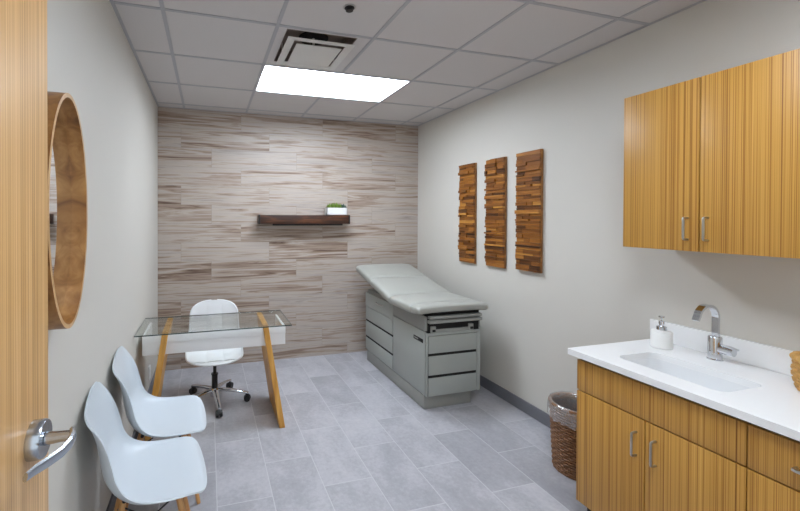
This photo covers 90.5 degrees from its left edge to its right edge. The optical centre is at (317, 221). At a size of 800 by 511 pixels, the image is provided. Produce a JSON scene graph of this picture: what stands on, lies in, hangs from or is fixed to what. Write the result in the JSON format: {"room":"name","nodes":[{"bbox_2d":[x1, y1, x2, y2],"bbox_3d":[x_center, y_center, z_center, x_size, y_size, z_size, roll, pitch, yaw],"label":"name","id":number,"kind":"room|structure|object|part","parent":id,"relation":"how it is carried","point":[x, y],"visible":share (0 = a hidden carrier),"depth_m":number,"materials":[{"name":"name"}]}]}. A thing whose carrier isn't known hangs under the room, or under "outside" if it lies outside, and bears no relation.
{"room":"examination room","nodes":[
{"label":"examination room","id":0,"kind":"room"},
{"bbox_2d":[47,0,157,510],"bbox_3d":[-1.100,0.099,1.860,0.120,2.901,4.316,0,0,-16],"label":"wall","id":1,"kind":"structure","parent":0,"point":[90,56],"depth_m":1.90,"materials":[{"name":"paint"}]},
{"bbox_2d":[47,91,87,329],"bbox_3d":[-0.798,-0.031,1.176,0.087,0.715,0.352,0,0,-16],"label":"wall mirror","id":2,"kind":"object","parent":1,"relation":"attached to","point":[67,177],"visible":0.58,"depth_m":1.26,"materials":[{"name":"brown wood"}]},
{"bbox_2d":[49,109,71,313],"bbox_3d":[-0.803,-0.031,1.175,0.006,0.688,0.326,0,0,-16],"label":"mirror glass","id":3,"kind":"object","parent":2,"relation":"attached to","point":[60,201],"depth_m":1.24,"materials":[{"name":"white"}]},
{"bbox_2d":[106,366,156,510],"bbox_3d":[-1.056,1.501,1.947,0.012,0.096,4.196,0,0,-16],"label":"baseboard","id":4,"kind":"structure","parent":1,"relation":"attached to","point":[111,504],"depth_m":2.62,"materials":[{"name":"grey tile"}]},
{"bbox_2d":[148,364,150,379],"bbox_3d":[-1.453,1.309,3.363,0.014,0.115,0.070,0,0,-16],"label":"wall outlet","id":5,"kind":"object","parent":1,"relation":"attached to","point":[149,367],"visible":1,"depth_m":3.33,"materials":[{"name":"white plastic"}]},
{"bbox_2d":[158,107,417,369],"bbox_3d":[-0.215,0.082,4.413,3.208,2.901,0.120,0,0,-16],"label":"wall","id":6,"kind":"structure","parent":0,"point":[218,171],"depth_m":4.30,"materials":[{"name":"brown wood"}]},
{"bbox_2d":[257,215,349,225],"bbox_3d":[-0.144,-0.012,4.290,1.023,0.118,0.152,0,0,-16],"label":"shelf","id":7,"kind":"object","parent":6,"relation":"attached to","point":[275,220],"visible":1,"depth_m":4.23,"materials":[{"name":"brown wood"}]},
{"bbox_2d":[325,202,346,214],"bbox_3d":[0.215,-0.144,4.384,0.247,0.150,0.104,0,0,-16],"label":"succulent planter","id":8,"kind":"object","parent":7,"relation":"on","point":[333,209],"visible":1,"depth_m":4.35,"materials":[{"name":"white ceramic"}]},
{"bbox_3d":[0.209,-0.111,4.391,0.240,0.084,0.090,0,0,-16],"label":"pot","id":9,"kind":"part","parent":8,"relation":"part of","materials":[{"name":"white ceramic"}]},
{"bbox_2d":[127,351,586,510],"bbox_3d":[0.574,1.606,1.612,3.208,0.100,5.966,0,0,-16],"label":"floor","id":10,"kind":"structure","parent":0,"point":[351,439],"depth_m":2.66,"materials":[{"name":"tile"}]},
{"bbox_2d":[84,381,206,510],"bbox_3d":[-0.753,1.139,1.750,0.476,0.831,0.467,0,0,-23],"label":"shell chair","id":11,"kind":"object","parent":10,"relation":"on","point":[137,472],"visible":1,"depth_m":1.75,"materials":[{"name":"white plastic"}]},
{"bbox_3d":[-0.934,1.351,1.814,0.139,0.404,0.028,0,0,20],"label":"leg","id":12,"kind":"part","parent":11,"relation":"part of","materials":[{"name":"brown wood"}]},
{"bbox_3d":[-0.835,1.353,1.579,0.028,0.404,0.139,0,0,25],"label":"leg","id":13,"kind":"part","parent":11,"relation":"part of","materials":[{"name":"brown wood"}]},
{"bbox_3d":[-0.570,1.353,1.690,0.139,0.404,0.028,0,0,20],"label":"leg","id":14,"kind":"part","parent":11,"relation":"part of","materials":[{"name":"brown wood"}]},
{"bbox_3d":[-0.668,1.351,1.925,0.028,0.404,0.139,0,0,25],"label":"leg","id":15,"kind":"part","parent":11,"relation":"part of","materials":[{"name":"brown wood"}]},
{"bbox_2d":[112,346,205,510],"bbox_3d":[-0.886,1.135,2.224,0.476,0.831,0.467,0,0,-20],"label":"shell chair","id":16,"kind":"object","parent":10,"relation":"on","point":[152,416],"visible":0.95,"depth_m":2.24,"materials":[{"name":"white plastic"}]},
{"bbox_3d":[-0.978,1.349,2.057,0.028,0.404,0.139,0,1,28],"label":"leg","id":17,"kind":"part","parent":16,"relation":"part of","materials":[{"name":"brown wood"}]},
{"bbox_3d":[-0.707,1.349,2.155,0.139,0.404,0.028,0,0,23],"label":"leg","id":18,"kind":"part","parent":16,"relation":"part of","materials":[{"name":"brown wood"}]},
{"bbox_2d":[134,310,291,440],"bbox_3d":[-0.789,1.164,3.034,1.107,0.754,0.556,0,0,-16],"label":"glass desk","id":19,"kind":"object","parent":10,"relation":"on","point":[166,343],"visible":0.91,"depth_m":2.93,"materials":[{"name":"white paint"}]},
{"bbox_3d":[-1.188,1.169,2.920,0.149,0.744,0.554,0,0,-16],"label":"leg","id":20,"kind":"part","parent":19,"relation":"part of","materials":[{"name":"brown wood"}]},
{"bbox_3d":[-0.796,0.792,3.058,1.107,0.010,0.500,0,0,-16],"label":"glass","id":21,"kind":"part","parent":19,"relation":"part of","materials":[{"name":"clear glass"}]},
{"bbox_3d":[-0.387,1.170,3.146,0.149,0.744,0.554,0,0,-16],"label":"leg","id":22,"kind":"part","parent":19,"relation":"part of","materials":[{"name":"brown wood"}]},
{"bbox_2d":[185,299,250,417],"bbox_3d":[-0.864,1.126,3.293,0.585,0.826,0.577,0,0,-16],"label":"office chair","id":23,"kind":"object","parent":10,"relation":"on","point":[209,358],"visible":0.77,"depth_m":3.41,"materials":[{"name":"white plastic"}]},
{"bbox_3d":[-1.006,1.446,3.389,0.268,0.063,0.048,0,1,32],"label":"leg","id":24,"kind":"part","parent":23,"relation":"part of","materials":[{"name":"silver metal"}]},
{"bbox_3d":[-0.993,1.447,3.210,0.268,0.063,0.048,0,1,-40],"label":"leg","id":25,"kind":"part","parent":23,"relation":"part of","materials":[{"name":"silver metal"}]},
{"bbox_3d":[-0.818,1.448,3.167,0.048,0.063,0.268,0,0,-22],"label":"leg","id":26,"kind":"part","parent":23,"relation":"part of","materials":[{"name":"silver metal"}]},
{"bbox_3d":[-0.839,1.446,3.457,0.048,0.063,0.268,0,0,14],"label":"leg","id":27,"kind":"part","parent":23,"relation":"part of","materials":[{"name":"silver metal"}]},
{"bbox_3d":[-0.723,1.447,3.320,0.268,0.063,0.048,0,0,-4],"label":"leg","id":28,"kind":"part","parent":23,"relation":"part of","materials":[{"name":"silver metal"}]},
{"bbox_2d":[356,264,487,408],"bbox_3d":[0.936,1.016,3.813,0.676,1.049,1.342,0,0,-16],"label":"exam table","id":29,"kind":"object","parent":10,"relation":"on","point":[424,337],"visible":1,"depth_m":3.30,"materials":[{"name":"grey metal"}]},
{"bbox_3d":[0.634,1.017,4.028,0.010,0.139,0.643,0,0,-16],"label":"drawer","id":30,"kind":"part","parent":29,"relation":"part of","materials":[{"name":"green metal"}]},
{"bbox_3d":[0.633,1.187,4.029,0.010,0.159,0.643,0,0,-16],"label":"drawer","id":31,"kind":"part","parent":29,"relation":"part of","materials":[{"name":"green metal"}]},
{"bbox_3d":[0.633,1.354,4.030,0.010,0.133,0.643,0,0,-16],"label":"drawer","id":32,"kind":"part","parent":29,"relation":"part of","materials":[{"name":"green metal"}]},
{"bbox_3d":[0.641,0.865,4.025,0.023,0.145,0.666,0,0,-16],"label":"panel","id":33,"kind":"part","parent":29,"relation":"part of","materials":[{"name":"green metal"}]},
{"bbox_2d":[356,264,426,283],"bbox_3d":[0.808,0.573,4.257,0.676,0.170,0.410,0,0,-16],"label":"cushion","id":34,"kind":"object","parent":29,"relation":"on","point":[370,272],"depth_m":4.19,"materials":[{"name":"grey leather"}]},
{"bbox_3d":[0.804,1.164,3.438,0.010,0.523,0.557,0,0,-16],"label":"door","id":35,"kind":"part","parent":29,"relation":"part of","materials":[{"name":"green metal"}]},
{"bbox_3d":[0.810,0.838,3.435,0.027,0.120,0.560,0,0,-16],"label":"rail","id":36,"kind":"part","parent":29,"relation":"part of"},
{"bbox_2d":[370,276,449,301],"bbox_3d":[0.922,0.670,3.863,0.676,0.178,0.437,0,0,-16],"label":"backrest cushion","id":37,"kind":"object","parent":29,"relation":"on","point":[388,287],"depth_m":3.82,"materials":[{"name":"grey leather"}]},
{"bbox_3d":[0.849,0.988,3.266,0.004,0.032,0.150,0,0,-16],"label":"latch plate","id":38,"kind":"part","parent":29,"relation":"part of","materials":[{"name":"metal"}]},
{"bbox_3d":[0.891,1.173,3.159,0.012,0.519,0.017,0,0,-16],"label":"corner post","id":39,"kind":"part","parent":29,"relation":"part of","materials":[{"name":"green metal"}]},
{"bbox_2d":[430,326,435,333],"bbox_3d":[0.938,0.885,3.184,0.044,0.056,0.064,0,0,-16],"label":"socket","id":40,"kind":"object","parent":29,"relation":"attached to","point":[432,328],"depth_m":3.16,"materials":[{"name":"black plastic"}]},
{"bbox_2d":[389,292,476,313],"bbox_3d":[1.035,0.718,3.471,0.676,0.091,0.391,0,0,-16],"label":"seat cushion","id":41,"kind":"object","parent":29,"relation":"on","point":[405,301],"depth_m":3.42,"materials":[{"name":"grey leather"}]},
{"bbox_2d":[411,300,487,314],"bbox_3d":[1.107,0.718,3.225,0.676,0.083,0.122,0,0,-16],"label":"cushion","id":42,"kind":"object","parent":29,"relation":"on","point":[449,307],"depth_m":3.20,"materials":[{"name":"grey leather"}]},
{"bbox_3d":[1.122,1.180,3.225,0.458,0.155,0.018,0,0,-16],"label":"drawer","id":43,"kind":"part","parent":29,"relation":"part of","materials":[{"name":"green metal"}]},
{"bbox_3d":[1.121,1.354,3.226,0.458,0.148,0.018,0,0,-16],"label":"drawer","id":44,"kind":"part","parent":29,"relation":"part of","materials":[{"name":"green metal"}]},
{"bbox_3d":[1.122,1.009,3.223,0.458,0.140,0.018,0,0,-16],"label":"drawer","id":45,"kind":"part","parent":29,"relation":"part of","materials":[{"name":"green metal"}]},
{"bbox_2d":[427,316,481,323],"bbox_3d":[1.140,0.816,3.207,0.502,0.026,0.040,0,0,-16],"label":"tray","id":46,"kind":"object","parent":29,"relation":"on","point":[453,319],"depth_m":3.19,"materials":[{"name":"grey metal"}]},
{"bbox_2d":[468,323,472,329],"bbox_3d":[1.284,0.885,3.285,0.044,0.056,0.064,0,0,-16],"label":"socket","id":47,"kind":"object","parent":29,"relation":"attached to","point":[470,325],"depth_m":3.25,"materials":[{"name":"black plastic"}]},
{"bbox_3d":[1.363,1.173,3.296,0.036,0.519,0.017,0,0,-16],"label":"corner post","id":48,"kind":"part","parent":29,"relation":"part of","materials":[{"name":"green metal"}]},
{"bbox_2d":[548,392,576,480],"bbox_3d":[1.623,1.339,2.421,0.328,0.426,0.329,0,0,-10],"label":"basket","id":49,"kind":"object","parent":10,"relation":"on","point":[563,407],"visible":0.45,"depth_m":2.37,"materials":[{"name":"wicker"}]},
{"bbox_2d":[576,359,750,510],"bbox_3d":[1.728,1.132,1.794,0.646,0.853,0.665,0,0,-16],"label":"base cabinet","id":50,"kind":"object","parent":10,"relation":"on","point":[641,446],"visible":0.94,"depth_m":1.69,"materials":[{"name":"laminate"}]},
{"bbox_3d":[1.413,1.173,1.882,0.019,0.578,0.326,0,0,-16],"label":"door","id":51,"kind":"part","parent":50,"relation":"part of","materials":[{"name":"laminate"}]},
{"bbox_3d":[1.423,1.003,1.748,0.035,0.115,0.009,0,0,-16],"label":"handle","id":52,"kind":"part","parent":50,"relation":"part of","materials":[{"name":"silver metal"}]},
{"bbox_3d":[1.445,1.004,1.672,0.035,0.115,0.009,0,0,-16],"label":"handle","id":53,"kind":"part","parent":50,"relation":"part of","materials":[{"name":"silver metal"}]},
{"bbox_3d":[1.747,0.723,1.796,0.570,0.035,0.664,0,0,-16],"label":"rail","id":54,"kind":"part","parent":50,"relation":"part of","materials":[{"name":"brown wood"}]},
{"bbox_2d":[568,319,799,440],"bbox_3d":[1.776,0.637,1.636,0.639,0.140,1.085,0,0,-16],"label":"countertop","id":55,"kind":"structure","parent":50,"relation":"on","point":[772,402],"depth_m":1.73,"materials":[{"name":"white stone"}]},
{"bbox_2d":[650,315,672,349],"bbox_3d":[1.837,0.588,2.071,0.092,0.169,0.092,0,0,-16],"label":"soap dispenser","id":56,"kind":"object","parent":55,"relation":"on","point":[660,337],"visible":1,"depth_m":2.05,"materials":[{"name":"white ceramic"}]},
{"bbox_2d":[629,358,750,391],"bbox_3d":[1.668,0.774,1.768,0.284,0.138,0.449,0,0,-16],"label":"sink basin","id":57,"kind":"object","parent":55,"relation":"in","point":[687,374],"visible":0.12,"depth_m":1.84,"materials":[{"name":"white ceramic"}]},
{"bbox_2d":[692,304,738,361],"bbox_3d":[1.897,0.538,1.852,0.174,0.272,0.120,0,0,-16],"label":"faucet","id":58,"kind":"object","parent":55,"relation":"on","point":[716,349],"visible":1,"depth_m":1.88,"materials":[{"name":"silver metal"}]},
{"bbox_3d":[1.880,0.486,1.877,0.153,0.167,0.027,0,0,-16],"label":"spout","id":59,"kind":"part","parent":58,"relation":"part of","materials":[{"name":"silver metal"}]},
{"bbox_3d":[1.955,0.600,1.839,0.020,0.014,0.061,0,0,-12],"label":"lever","id":60,"kind":"part","parent":58,"relation":"part of","materials":[{"name":"silver metal"}]},
{"bbox_2d":[789,351,799,390],"bbox_3d":[2.003,0.605,1.498,0.232,0.144,0.233,0,0,-16],"label":"straw basket","id":61,"kind":"object","parent":55,"relation":"on","point":[795,355],"visible":1,"depth_m":1.55,"materials":[{"name":"beige wicker"}]},
{"bbox_3d":[1.504,1.175,1.560,0.019,0.578,0.332,0,0,-16],"label":"door","id":62,"kind":"part","parent":50,"relation":"part of","materials":[{"name":"laminate"}]},
{"bbox_2d":[747,423,799,510],"bbox_3d":[1.865,1.136,1.305,0.646,0.853,0.350,0,0,-16],"label":"base cabinet","id":63,"kind":"object","parent":10,"relation":"on","point":[773,473],"visible":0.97,"depth_m":1.33,"materials":[{"name":"laminate"}]},
{"bbox_3d":[1.597,1.178,1.230,0.019,0.578,0.346,0,0,-16],"label":"door","id":64,"kind":"part","parent":63,"relation":"part of","materials":[{"name":"laminate"}]},
{"bbox_3d":[1.885,0.727,1.307,0.570,0.035,0.350,0,0,-16],"label":"rail","id":65,"kind":"part","parent":63,"relation":"part of","materials":[{"name":"brown wood"}]},
{"bbox_3d":[1.572,0.810,1.220,0.035,0.010,0.111,0,0,-16],"label":"handle","id":66,"kind":"part","parent":63,"relation":"part of","materials":[{"name":"silver metal"}]},
{"bbox_2d":[113,0,700,125],"bbox_3d":[0.374,-1.161,2.327,2.968,0.020,4.196,0,0,-16],"label":"ceiling","id":67,"kind":"structure","parent":0,"point":[533,31],"depth_m":2.48,"materials":[{"name":"tile"}]},
{"bbox_2d":[274,29,356,70],"bbox_3d":[-0.031,-1.186,2.621,0.450,0.136,0.498,0,0,-16],"label":"ceiling vent","id":68,"kind":"object","parent":67,"relation":"in","point":[298,48],"visible":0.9,"depth_m":2.62,"materials":[{"name":"metal"}]},
{"bbox_3d":[-0.027,-1.177,2.627,0.300,0.118,0.300,0,0,-16],"label":"plate","id":69,"kind":"part","parent":68,"relation":"part of","materials":[{"name":"metal"}]},
{"bbox_2d":[256,66,409,101],"bbox_3d":[0.107,-1.213,3.321,1.208,0.113,0.605,0,0,-16],"label":"ceiling light","id":70,"kind":"object","parent":67,"relation":"attached to","point":[272,79],"visible":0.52,"depth_m":3.49,"materials":[{"name":"plastic"}]},
{"bbox_2d":[343,4,355,12],"bbox_3d":[0.172,-1.138,2.080,0.072,0.022,0.072,0,0,-16],"label":"sprinkler","id":71,"kind":"object","parent":67,"relation":"attached to","point":[348,8],"visible":1,"depth_m":2.07,"materials":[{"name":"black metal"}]},
{"bbox_2d":[110,0,705,125],"bbox_3d":[0.374,-1.149,2.327,2.968,0.005,4.196,0,0,-16],"label":"grid","id":72,"kind":"object","parent":67,"relation":"attached to","point":[162,8],"visible":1,"depth_m":2.61,"materials":[{"name":"metal"}]},
{"bbox_2d":[417,0,799,414],"bbox_3d":[1.873,0.101,2.697,0.120,2.901,4.316,0,0,-16],"label":"wall","id":73,"kind":"structure","parent":0,"point":[591,289],"depth_m":2.63,"materials":[{"name":"paint"}]},
{"bbox_2d":[458,163,476,263],"bbox_3d":[1.470,-0.078,3.816,0.044,0.967,0.234,0,0,-16],"label":"wall art","id":74,"kind":"object","parent":73,"relation":"attached to","point":[467,211],"visible":1,"depth_m":3.79,"materials":[{"name":"wood"}]},
{"bbox_2d":[484,157,506,268],"bbox_3d":[1.575,-0.075,3.443,0.044,0.962,0.234,0,0,-16],"label":"wall art","id":75,"kind":"object","parent":73,"relation":"attached to","point":[495,172],"visible":1,"depth_m":3.41,"materials":[{"name":"wood"}]},
{"bbox_2d":[480,375,550,428],"bbox_3d":[1.789,1.503,2.748,0.012,0.096,4.196,0,0,-16],"label":"baseboard","id":76,"kind":"structure","parent":73,"relation":"attached to","point":[526,407],"depth_m":3.21,"materials":[{"name":"grey tile"}]},
{"bbox_2d":[514,149,542,272],"bbox_3d":[1.676,-0.080,3.086,0.044,0.955,0.244,0,0,-16],"label":"wall art","id":77,"kind":"object","parent":73,"relation":"attached to","point":[529,177],"visible":1,"depth_m":3.06,"materials":[{"name":"wood"}]},
{"bbox_2d":[623,48,799,258],"bbox_3d":[1.874,-0.258,1.797,0.364,0.793,0.672,0,0,-16],"label":"upper cabinet","id":78,"kind":"object","parent":73,"relation":"attached to","point":[712,161],"visible":1,"depth_m":1.69,"materials":[{"name":"laminate"}]},
{"bbox_3d":[1.695,-0.260,1.923,0.017,0.793,0.332,0,0,-16],"label":"door","id":79,"kind":"part","parent":78,"relation":"part of","materials":[{"name":"laminate"}]},
{"bbox_3d":[1.703,0.034,1.797,0.035,0.111,0.009,0,0,-16],"label":"handle","id":80,"kind":"part","parent":78,"relation":"part of","materials":[{"name":"silver metal"}]},
{"bbox_3d":[1.724,0.034,1.725,0.035,0.111,0.009,0,0,-16],"label":"handle","id":81,"kind":"part","parent":78,"relation":"part of","materials":[{"name":"silver metal"}]},
{"bbox_3d":[1.786,-0.257,1.597,0.017,0.793,0.334,0,0,-16],"label":"door","id":82,"kind":"part","parent":78,"relation":"part of","materials":[{"name":"laminate"}]},
{"bbox_2d":[650,319,792,375],"bbox_3d":[2.074,0.622,1.720,0.020,0.110,1.085,0,0,-16],"label":"backsplash","id":83,"kind":"structure","parent":73,"relation":"attached to","point":[777,359],"depth_m":1.85,"materials":[{"name":"white stone"}]},
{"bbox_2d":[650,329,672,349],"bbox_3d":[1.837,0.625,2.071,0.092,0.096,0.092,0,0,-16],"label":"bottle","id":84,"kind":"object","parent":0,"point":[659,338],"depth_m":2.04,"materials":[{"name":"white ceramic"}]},
{"bbox_3d":[0.955,0.118,0.260,2.968,2.901,0.120,0,0,-16],"label":"wall","id":85,"kind":"structure","parent":0,"visible":0},
{"bbox_3d":[0.103,0.453,0.010,0.995,2.230,0.135,0,0,-16],"label":"doorway","id":86,"kind":"structure","parent":85,"relation":"in","visible":0},
{"bbox_2d":[0,0,76,510],"bbox_3d":[-0.450,0.459,0.418,0.126,2.192,0.923,0,0,-16],"label":"door","id":87,"kind":"structure","parent":86,"relation":"attached to","point":[26,433],"depth_m":0.73,"materials":[{"name":"brown wood"}]},
{"bbox_3d":[-0.559,0.438,0.779,0.024,0.075,0.075,0,0,-16],"label":"handle","id":88,"kind":"part","parent":87,"relation":"part of","materials":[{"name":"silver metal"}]},
{"bbox_3d":[-0.487,0.432,0.720,0.023,0.038,0.169,0,0,-9],"label":"lever","id":89,"kind":"part","parent":87,"relation":"part of","materials":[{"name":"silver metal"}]}
]}

